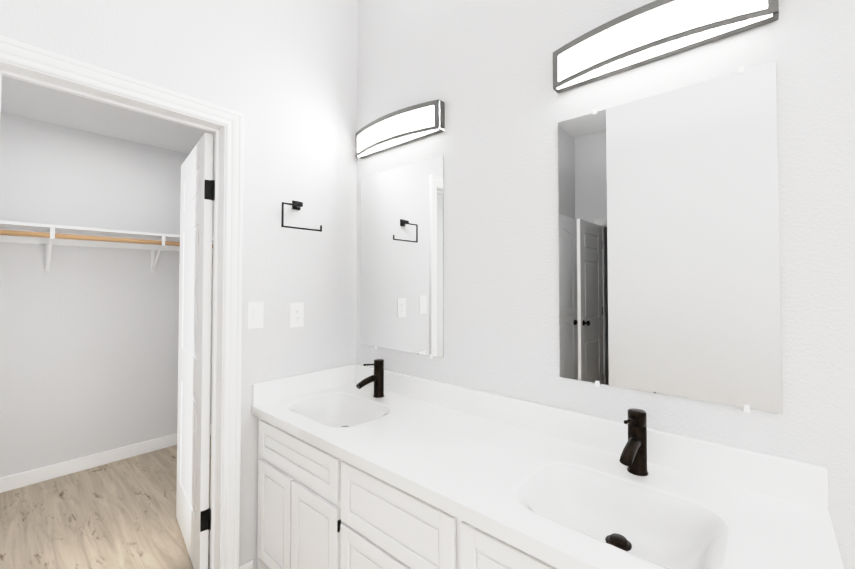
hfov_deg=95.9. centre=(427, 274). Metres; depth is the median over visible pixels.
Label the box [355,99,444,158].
sconce
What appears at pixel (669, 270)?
mirror
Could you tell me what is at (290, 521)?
base cabinet
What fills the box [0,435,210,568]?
floor
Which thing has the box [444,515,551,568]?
base cabinet
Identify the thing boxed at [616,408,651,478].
faucet
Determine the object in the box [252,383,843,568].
countertop
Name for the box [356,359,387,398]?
faucet
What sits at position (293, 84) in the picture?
wall
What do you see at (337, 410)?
sink
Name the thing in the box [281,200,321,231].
towel ring
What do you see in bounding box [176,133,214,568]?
closet door
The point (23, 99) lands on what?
ceiling
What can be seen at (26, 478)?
baseboard
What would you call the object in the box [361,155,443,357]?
mirror
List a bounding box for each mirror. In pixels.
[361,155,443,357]
[558,61,782,413]
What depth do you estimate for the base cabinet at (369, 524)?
1.22 m
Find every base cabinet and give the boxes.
[254,415,323,568]
[324,455,443,568]
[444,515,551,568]
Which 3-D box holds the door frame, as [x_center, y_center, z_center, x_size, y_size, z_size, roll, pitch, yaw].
[-1.155,0.353,1.462,0.117,2.058,0.703,-1,-2,41]
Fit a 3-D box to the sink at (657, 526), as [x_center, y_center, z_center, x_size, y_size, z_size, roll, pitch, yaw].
[0.470,0.638,0.970,0.480,0.110,0.345,-1,-2,41]
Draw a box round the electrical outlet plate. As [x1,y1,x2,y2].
[290,302,303,327]
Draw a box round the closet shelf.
[0,220,212,272]
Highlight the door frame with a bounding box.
[0,60,225,568]
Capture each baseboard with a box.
[0,424,210,492]
[239,559,252,568]
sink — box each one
[276,387,403,430]
[492,451,743,568]
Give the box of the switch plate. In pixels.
[247,302,263,328]
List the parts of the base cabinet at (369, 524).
drawer, drawer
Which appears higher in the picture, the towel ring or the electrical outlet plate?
the towel ring
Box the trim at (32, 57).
[0,35,243,568]
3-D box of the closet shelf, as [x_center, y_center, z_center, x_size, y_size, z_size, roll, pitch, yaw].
[-2.292,-0.169,2.811,0.308,0.289,1.618,-1,-2,41]
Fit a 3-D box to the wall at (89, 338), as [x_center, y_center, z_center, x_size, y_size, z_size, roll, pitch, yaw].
[-2.487,0.133,2.909,0.120,2.560,1.720,-1,-2,41]
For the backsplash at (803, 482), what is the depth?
1.19 m
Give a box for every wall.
[0,0,357,568]
[0,113,213,477]
[356,0,854,568]
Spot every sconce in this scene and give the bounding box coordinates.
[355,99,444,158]
[553,0,778,92]
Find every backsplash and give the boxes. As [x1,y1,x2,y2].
[252,364,355,406]
[356,364,827,510]
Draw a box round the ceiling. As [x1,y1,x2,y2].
[1,75,214,159]
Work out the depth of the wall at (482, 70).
1.45 m
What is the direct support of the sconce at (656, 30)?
attached to the wall at (482, 70)
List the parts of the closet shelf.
closet rod rail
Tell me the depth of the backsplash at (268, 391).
1.93 m
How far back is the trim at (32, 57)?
1.68 m
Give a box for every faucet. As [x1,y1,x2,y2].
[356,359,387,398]
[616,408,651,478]
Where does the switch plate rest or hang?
attached to the wall at (293, 84)
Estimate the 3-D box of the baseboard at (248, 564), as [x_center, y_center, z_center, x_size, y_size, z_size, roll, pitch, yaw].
[-0.815,1.341,1.729,0.012,0.095,0.066,-1,-2,41]

